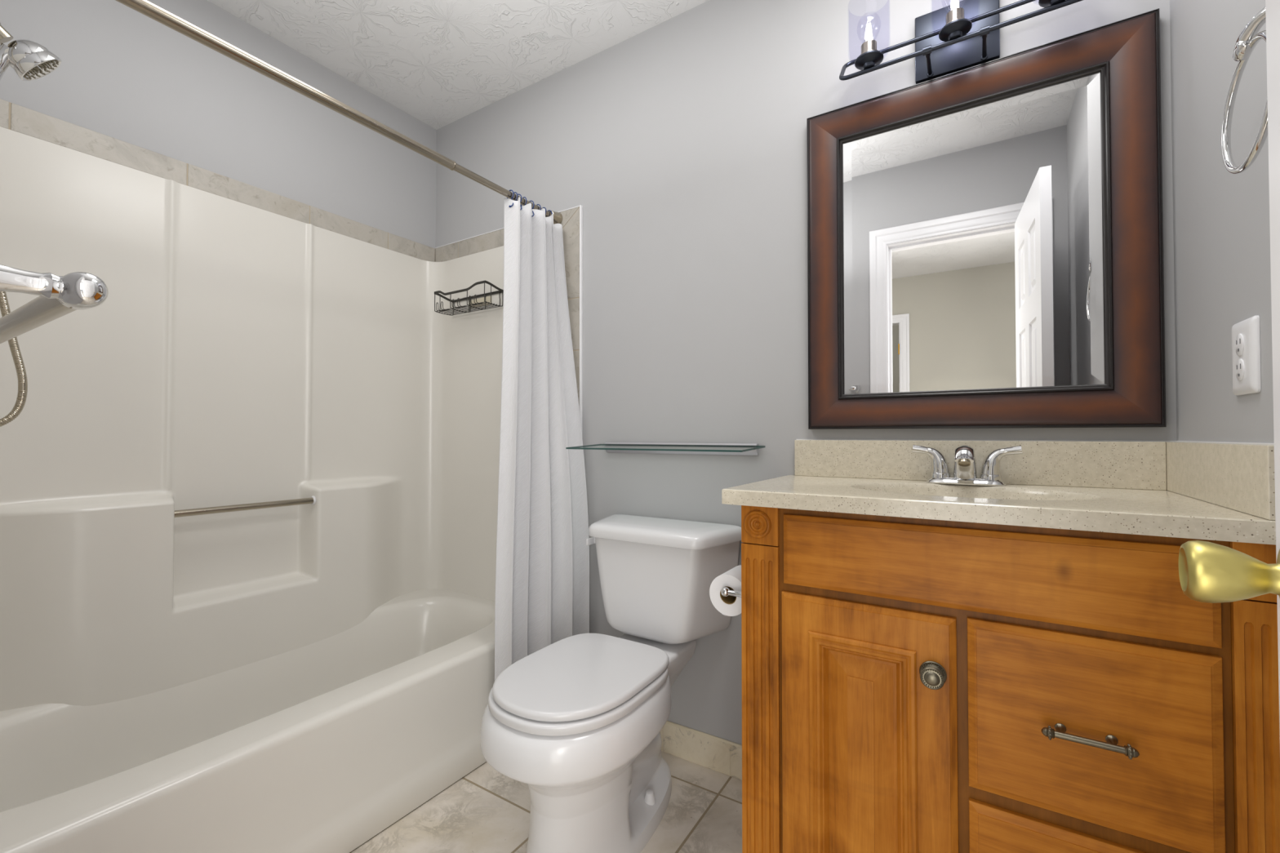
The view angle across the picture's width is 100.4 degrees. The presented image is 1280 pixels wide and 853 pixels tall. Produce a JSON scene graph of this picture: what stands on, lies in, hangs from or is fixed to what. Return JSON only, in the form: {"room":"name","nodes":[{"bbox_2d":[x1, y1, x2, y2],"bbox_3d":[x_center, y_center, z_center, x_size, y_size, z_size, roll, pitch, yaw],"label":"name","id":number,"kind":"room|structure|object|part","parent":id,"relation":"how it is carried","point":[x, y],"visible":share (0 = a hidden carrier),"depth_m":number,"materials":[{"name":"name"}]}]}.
{"room":"bathroom","nodes":[
{"label":"bathroom","id":0,"kind":"room"},
{"bbox_2d":[0,0,436,248],"bbox_3d":[-1.381,-0.148,1.809,0.100,2.445,1.521,-1,-1,32],"label":"wall","id":1,"kind":"structure","parent":0,"point":[123,74],"depth_m":1.75,"materials":[{"name":"grey paint"}]},
{"bbox_2d":[0,98,435,262],"bbox_3d":[-1.337,-0.783,1.786,0.010,0.071,1.511,-1,-1,32],"label":"trim","id":2,"kind":"structure","parent":1,"relation":"attached to","point":[13,117],"depth_m":1.66,"materials":[{"name":"grey stone"}]},
{"bbox_2d":[207,0,708,129],"bbox_3d":[-0.295,-1.421,1.173,2.638,0.080,1.671,-1,-1,32],"label":"ceiling","id":3,"kind":"structure","parent":0,"point":[440,63],"depth_m":1.87,"materials":[{"name":"white paint"}]},
{"bbox_2d":[350,751,742,852],"bbox_3d":[-0.313,1.103,1.103,2.638,0.080,1.741,-1,-1,32],"label":"floor","id":4,"kind":"structure","parent":0,"point":[486,811],"depth_m":1.45,"materials":[{"name":"tile"}]},
{"bbox_2d":[0,126,503,852],"bbox_3d":[-1.020,0.159,1.576,0.752,1.820,1.520,-1,-1,32],"label":"bathtub","id":5,"kind":"object","parent":4,"relation":"on","point":[248,490],"visible":0.91,"depth_m":1.60,"materials":[{"name":"white plastic"}]},
{"bbox_2d":[0,588,495,852],"bbox_3d":[-1.017,0.887,1.563,0.744,0.364,1.510,-1,-1,32],"label":"tub","id":6,"kind":"object","parent":5,"relation":"in","point":[321,736],"depth_m":1.39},
{"bbox_2d":[434,280,503,315],"bbox_3d":[-0.719,-0.529,2.214,0.317,0.088,0.115,-1,-1,32],"label":"shower caddy","id":7,"kind":"object","parent":5,"relation":"attached to","point":[484,301],"visible":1,"depth_m":2.21,"materials":[{"name":"black metal"}]},
{"bbox_2d":[480,514,741,852],"bbox_3d":[-0.082,0.682,1.429,0.492,0.773,0.737,-1,-1,32],"label":"toilet","id":8,"kind":"object","parent":4,"relation":"on","point":[579,720],"visible":0.99,"depth_m":1.31,"materials":[{"name":"white ceramic"}]},
{"bbox_3d":[-0.155,0.638,1.327,0.360,0.022,0.448,-1,-1,32],"label":"seat","id":9,"kind":"part","parent":8,"relation":"part of","materials":[{"name":"white plastic"}]},
{"bbox_3d":[-0.150,0.613,1.334,0.344,0.023,0.447,-1,-1,32],"label":"lid","id":10,"kind":"part","parent":8,"relation":"part of","materials":[{"name":"white plastic"}]},
{"bbox_3d":[-0.147,0.374,1.739,0.034,0.022,0.054,-1,-1,32],"label":"flush lever","id":11,"kind":"part","parent":8,"relation":"part of","materials":[{"name":"white plastic"}]},
{"bbox_3d":[0.054,0.322,1.651,0.492,0.045,0.226,-1,-1,32],"label":"tank lid","id":12,"kind":"part","parent":8,"relation":"part of","materials":[{"name":"white ceramic"}]},
{"bbox_3d":[0.057,0.486,1.653,0.464,0.292,0.206,-1,-1,32],"label":"tank","id":13,"kind":"part","parent":8,"relation":"part of","materials":[{"name":"white ceramic"}]},
{"bbox_2d":[741,505,1279,852],"bbox_3d":[0.660,0.615,1.107,0.784,0.896,0.500,-1,-1,32],"label":"vanity cabinet","id":14,"kind":"object","parent":4,"relation":"on","point":[909,685],"visible":1,"depth_m":0.90,"materials":[{"name":"brown wood"}]},
{"bbox_2d":[709,564,741,616],"bbox_3d":[0.232,0.395,1.274,0.095,0.106,0.108,-1,-1,32],"label":"toilet roll","id":15,"kind":"object","parent":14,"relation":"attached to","point":[729,606],"visible":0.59,"depth_m":1.24,"materials":[{"name":"white paper"}]},
{"bbox_2d":[720,586,741,597],"bbox_3d":[0.246,0.378,1.252,0.068,0.040,0.159,-1,-1,32],"label":"toilet roll holder","id":16,"kind":"object","parent":14,"relation":"attached to","point":[725,591],"visible":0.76,"depth_m":1.21,"materials":[{"name":"silver metal"}]},
{"bbox_3d":[0.220,0.377,1.199,0.055,0.040,0.040,-1,-1,32],"label":"arm","id":17,"kind":"part","parent":16,"relation":"part of","materials":[{"name":"silver metal"}]},
{"bbox_3d":[0.421,0.655,1.013,0.124,0.432,0.013,-1,-1,32],"label":"raised panel","id":18,"kind":"part","parent":14,"relation":"part of","materials":[{"name":"brown wood"}]},
{"bbox_3d":[0.418,0.655,1.010,0.191,0.498,0.020,-1,-1,32],"label":"moulding","id":19,"kind":"part","parent":14,"relation":"part of","materials":[{"name":"brown wood"}]},
{"bbox_3d":[0.423,0.655,1.013,0.310,0.632,0.016,-1,-1,32],"label":"door","id":20,"kind":"part","parent":14,"relation":"part of","materials":[{"name":"brown wood"}]},
{"bbox_3d":[0.512,0.438,0.934,0.043,0.043,0.030,-1,-1,32],"label":"knob","id":21,"kind":"part","parent":14,"relation":"part of","materials":[{"name":"grey metal"}]},
{"bbox_2d":[721,439,1275,545],"bbox_3d":[0.652,0.149,1.134,0.822,0.238,0.483,-1,-1,32],"label":"countertop","id":22,"kind":"structure","parent":14,"relation":"on","point":[1211,491],"depth_m":1.06,"materials":[{"name":"beige stone"}]},
{"bbox_2d":[911,444,1022,485],"bbox_3d":[0.758,0.090,1.246,0.226,0.092,0.128,-1,-1,32],"label":"faucet","id":23,"kind":"object","parent":22,"relation":"on","point":[965,473],"visible":1,"depth_m":1.25,"materials":[{"name":"silver metal"}]},
{"bbox_3d":[0.716,0.087,1.311,0.084,0.084,0.045,-1,-1,32],"label":"handle","id":24,"kind":"part","parent":23,"relation":"part of","materials":[{"name":"silver metal"}]},
{"bbox_3d":[0.755,0.087,1.240,0.049,0.087,0.110,-1,-1,32],"label":"spout","id":25,"kind":"part","parent":23,"relation":"part of","materials":[{"name":"silver metal"}]},
{"bbox_3d":[0.836,0.086,1.236,0.084,0.084,0.045,-1,-1,32],"label":"handle","id":26,"kind":"part","parent":23,"relation":"part of","materials":[{"name":"silver metal"}]},
{"bbox_3d":[0.563,0.249,0.931,0.632,0.141,0.016,-1,-1,32],"label":"false drawer","id":27,"kind":"part","parent":14,"relation":"part of","materials":[{"name":"brown wood"}]},
{"bbox_3d":[0.700,0.807,0.836,0.310,0.324,0.016,-1,-1,32],"label":"drawer","id":28,"kind":"part","parent":14,"relation":"part of","materials":[{"name":"brown wood"}]},
{"bbox_3d":[0.687,0.480,0.819,0.116,0.021,0.036,-1,-1,32],"label":"handle","id":29,"kind":"part","parent":14,"relation":"part of","materials":[{"name":"grey metal"}]},
{"bbox_3d":[0.700,0.476,0.842,0.310,0.288,0.016,-1,-1,32],"label":"drawer","id":30,"kind":"part","parent":14,"relation":"part of","materials":[{"name":"brown wood"}]},
{"bbox_2d":[435,0,1177,745],"bbox_3d":[0.124,-0.148,1.817,2.638,2.445,0.100,-1,-1,32],"label":"wall","id":31,"kind":"structure","parent":0,"point":[681,143],"depth_m":1.71,"materials":[{"name":"grey paint"}]},
{"bbox_2d":[435,204,582,431],"bbox_3d":[-0.572,0.132,2.186,0.842,1.897,0.012,-1,-1,32],"label":"trim","id":32,"kind":"structure","parent":31,"relation":"attached to","point":[571,223],"depth_m":1.99,"materials":[{"name":"grey stone"}]},
{"bbox_2d":[565,442,764,456],"bbox_3d":[0.068,0.071,1.671,0.608,0.038,0.201,-1,-1,32],"label":"wall shelf","id":33,"kind":"object","parent":31,"relation":"attached to","point":[713,449],"visible":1,"depth_m":1.70,"materials":[{"name":"clear glass"}]},
{"bbox_3d":[0.065,0.066,1.666,0.608,0.014,0.189,-1,-1,32],"label":"glass plate","id":34,"kind":"part","parent":33,"relation":"part of","materials":[{"name":"clear glass"}]},
{"bbox_2d":[660,720,742,780],"bbox_3d":[0.124,1.022,1.734,0.798,0.104,0.011,-1,-1,32],"label":"baseboard","id":35,"kind":"structure","parent":31,"relation":"attached to","point":[715,753],"depth_m":1.68,"materials":[{"name":"beige stone"}]},
{"bbox_2d":[839,0,1082,84],"bbox_3d":[0.756,-0.983,1.274,0.529,0.184,0.167,-1,-1,32],"label":"vanity light","id":36,"kind":"object","parent":31,"relation":"attached to","point":[963,34],"visible":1,"depth_m":1.31,"materials":[{"name":"grey metal"}]},
{"bbox_2d":[859,39,877,55],"bbox_3d":[0.577,-0.946,1.345,0.052,0.036,0.052,-1,-1,32],"label":"socket","id":37,"kind":"object","parent":36,"relation":"attached to","point":[868,47],"depth_m":1.33,"materials":[{"name":"silver metal"}]},
{"bbox_3d":[0.577,-0.989,1.345,0.017,0.057,0.017,-1,-1,32],"label":"filament stem","id":38,"kind":"part","parent":36,"relation":"part of","materials":[{"name":"white plastic"}]},
{"bbox_3d":[0.711,-0.899,1.314,0.018,0.017,0.110,-1,-1,32],"label":"support post","id":39,"kind":"part","parent":36,"relation":"part of","materials":[{"name":"grey metal"}]},
{"bbox_3d":[0.735,-0.990,1.246,0.017,0.057,0.017,-1,-1,32],"label":"filament stem","id":40,"kind":"part","parent":36,"relation":"part of","materials":[{"name":"white plastic"}]},
{"bbox_2d":[946,7,965,24],"bbox_3d":[0.735,-0.948,1.245,0.052,0.036,0.052,-1,-1,32],"label":"socket","id":41,"kind":"object","parent":36,"relation":"attached to","point":[956,15],"depth_m":1.23,"materials":[{"name":"silver metal"}]},
{"bbox_3d":[0.809,-0.900,1.252,0.018,0.017,0.110,-1,-1,32],"label":"support post","id":42,"kind":"part","parent":36,"relation":"part of","materials":[{"name":"grey metal"}]},
{"bbox_2d":[794,440,1166,490],"bbox_3d":[0.777,0.086,1.330,0.777,0.102,0.020,-1,-1,32],"label":"backsplash","id":43,"kind":"structure","parent":31,"relation":"attached to","point":[1139,465],"depth_m":1.25,"materials":[{"name":"beige stone"}]},
{"bbox_2d":[806,8,1166,429],"bbox_3d":[0.792,-0.439,1.325,0.736,0.886,0.028,-1,-1,32],"label":"wall mirror","id":44,"kind":"object","parent":31,"relation":"attached to","point":[985,240],"visible":1,"depth_m":1.28,"materials":[{"name":"brown wood"}]},
{"bbox_2d":[843,71,1104,394],"bbox_3d":[0.792,-0.439,1.325,0.548,0.697,0.001,-1,-1,32],"label":"mirror glass","id":45,"kind":"object","parent":44,"relation":"attached to","point":[974,229],"depth_m":1.30,"materials":[{"name":"silver mirror"}]},
{"bbox_2d":[1169,0,1274,443],"bbox_3d":[0.765,-0.170,0.455,0.100,2.445,1.521,-1,-1,32],"label":"wall","id":46,"kind":"structure","parent":0,"point":[1221,228],"depth_m":0.93,"materials":[{"name":"grey paint"}]},
{"bbox_2d":[1221,6,1267,173],"bbox_3d":[0.803,-0.435,0.675,0.066,0.206,0.156,-1,-1,32],"label":"towel ring","id":47,"kind":"object","parent":46,"relation":"attached to","point":[1249,37],"visible":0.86,"depth_m":0.69,"materials":[{"name":"silver metal"}]},
{"bbox_3d":[0.788,-0.506,0.664,0.029,0.037,0.080,0,-1,-11],"label":"arm","id":48,"kind":"part","parent":47,"relation":"part of","materials":[{"name":"silver metal"}]},
{"bbox_2d":[1231,315,1261,395],"bbox_3d":[0.935,-0.107,0.827,0.010,0.115,0.086,-1,-1,32],"label":"wall outlet","id":49,"kind":"object","parent":46,"relation":"attached to","point":[1246,336],"visible":1,"depth_m":0.81,"materials":[{"name":"white plastic"}]},
{"bbox_2d":[1235,333,1244,355],"bbox_3d":[0.932,-0.127,0.829,0.002,0.034,0.028,-1,-1,32],"label":"socket","id":50,"kind":"object","parent":49,"relation":"attached to","point":[1239,338],"depth_m":0.83,"materials":[{"name":"white plastic"}]},
{"bbox_2d":[1235,359,1244,381],"bbox_3d":[0.932,-0.088,0.829,0.002,0.034,0.028,-1,-1,32],"label":"socket","id":51,"kind":"object","parent":49,"relation":"attached to","point":[1239,363],"depth_m":0.83,"materials":[{"name":"white plastic"}]},
{"bbox_3d":[-0.746,-0.170,0.438,2.638,2.445,0.120,-1,-1,32],"label":"wall","id":52,"kind":"structure","parent":0,"visible":0},
{"bbox_2d":[0,22,62,426],"bbox_3d":[-1.359,-0.459,1.062,0.115,0.942,0.276,-1,-1,32],"label":"shower","id":53,"kind":"object","parent":52,"relation":"attached to","point":[31,60],"visible":0.9,"depth_m":1.13,"materials":[{"name":"silver metal"}]},
{"bbox_3d":[-1.329,-0.685,1.100,0.033,0.219,0.068,-1,-1,45],"label":"handle","id":54,"kind":"part","parent":53,"relation":"part of","materials":[{"name":"silver metal"}]},
{"bbox_2d":[0,264,108,343],"bbox_3d":[-0.682,-0.097,0.522,0.662,0.052,0.093,-1,-1,32],"label":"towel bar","id":55,"kind":"object","parent":52,"relation":"attached to","point":[59,296],"visible":1,"depth_m":0.38,"materials":[{"name":"silver metal"}]},
{"bbox_3d":[-0.430,-0.099,0.351,0.052,0.052,0.072,-1,-1,32],"label":"post","id":56,"kind":"part","parent":55,"relation":"part of","materials":[{"name":"silver metal"}]},
{"bbox_2d":[115,0,562,224],"bbox_3d":[-0.718,-0.800,1.395,0.052,0.052,1.510,-1,-1,32],"label":"curtain rod","id":57,"kind":"object","parent":52,"relation":"attached to","point":[145,7],"visible":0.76,"depth_m":1.25,"materials":[{"name":"silver metal"}]},
{"bbox_2d":[506,189,513,207],"bbox_3d":[-0.447,-0.778,1.822,0.040,0.067,0.016,-1,-1,37],"label":"curtain hook","id":58,"kind":"object","parent":57,"relation":"hanging from","point":[509,206],"visible":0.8,"depth_m":1.82,"materials":[{"name":"blue plastic"}]},
{"bbox_2d":[528,200,534,217],"bbox_3d":[-0.394,-0.777,1.905,0.040,0.067,0.016,-1,-1,31],"label":"curtain hook","id":59,"kind":"object","parent":57,"relation":"hanging from","point":[531,200],"visible":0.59,"depth_m":1.90,"materials":[{"name":"blue plastic"}]},
{"bbox_2d":[494,196,589,680],"bbox_3d":[-0.360,0.104,1.860,0.347,1.762,0.178,1,-1,-39],"label":"shower curtain","id":60,"kind":"object","parent":59,"relation":"hanging from","point":[542,567],"visible":0.81,"depth_m":1.83,"materials":[{"name":"white fabric"}]},
{"bbox_2d":[548,210,562,224],"bbox_3d":[-0.327,-0.790,2.015,0.052,0.052,0.044,-1,-1,32],"label":"rod flange","id":61,"kind":"object","parent":57,"relation":"on","point":[557,217],"depth_m":2.01,"materials":[{"name":"silver metal"}]},
{"bbox_2d":[1178,0,1279,731],"bbox_3d":[0.342,0.027,0.189,0.104,2.018,0.599,-1,-1,32],"label":"door","id":62,"kind":"structure","parent":52,"relation":"in","point":[1209,572],"depth_m":0.42,"materials":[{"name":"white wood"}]},
{"bbox_3d":[0.454,0.113,0.400,0.067,0.062,0.062,-1,-1,32],"label":"knob","id":63,"kind":"part","parent":62,"relation":"part of","materials":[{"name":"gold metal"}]}
]}

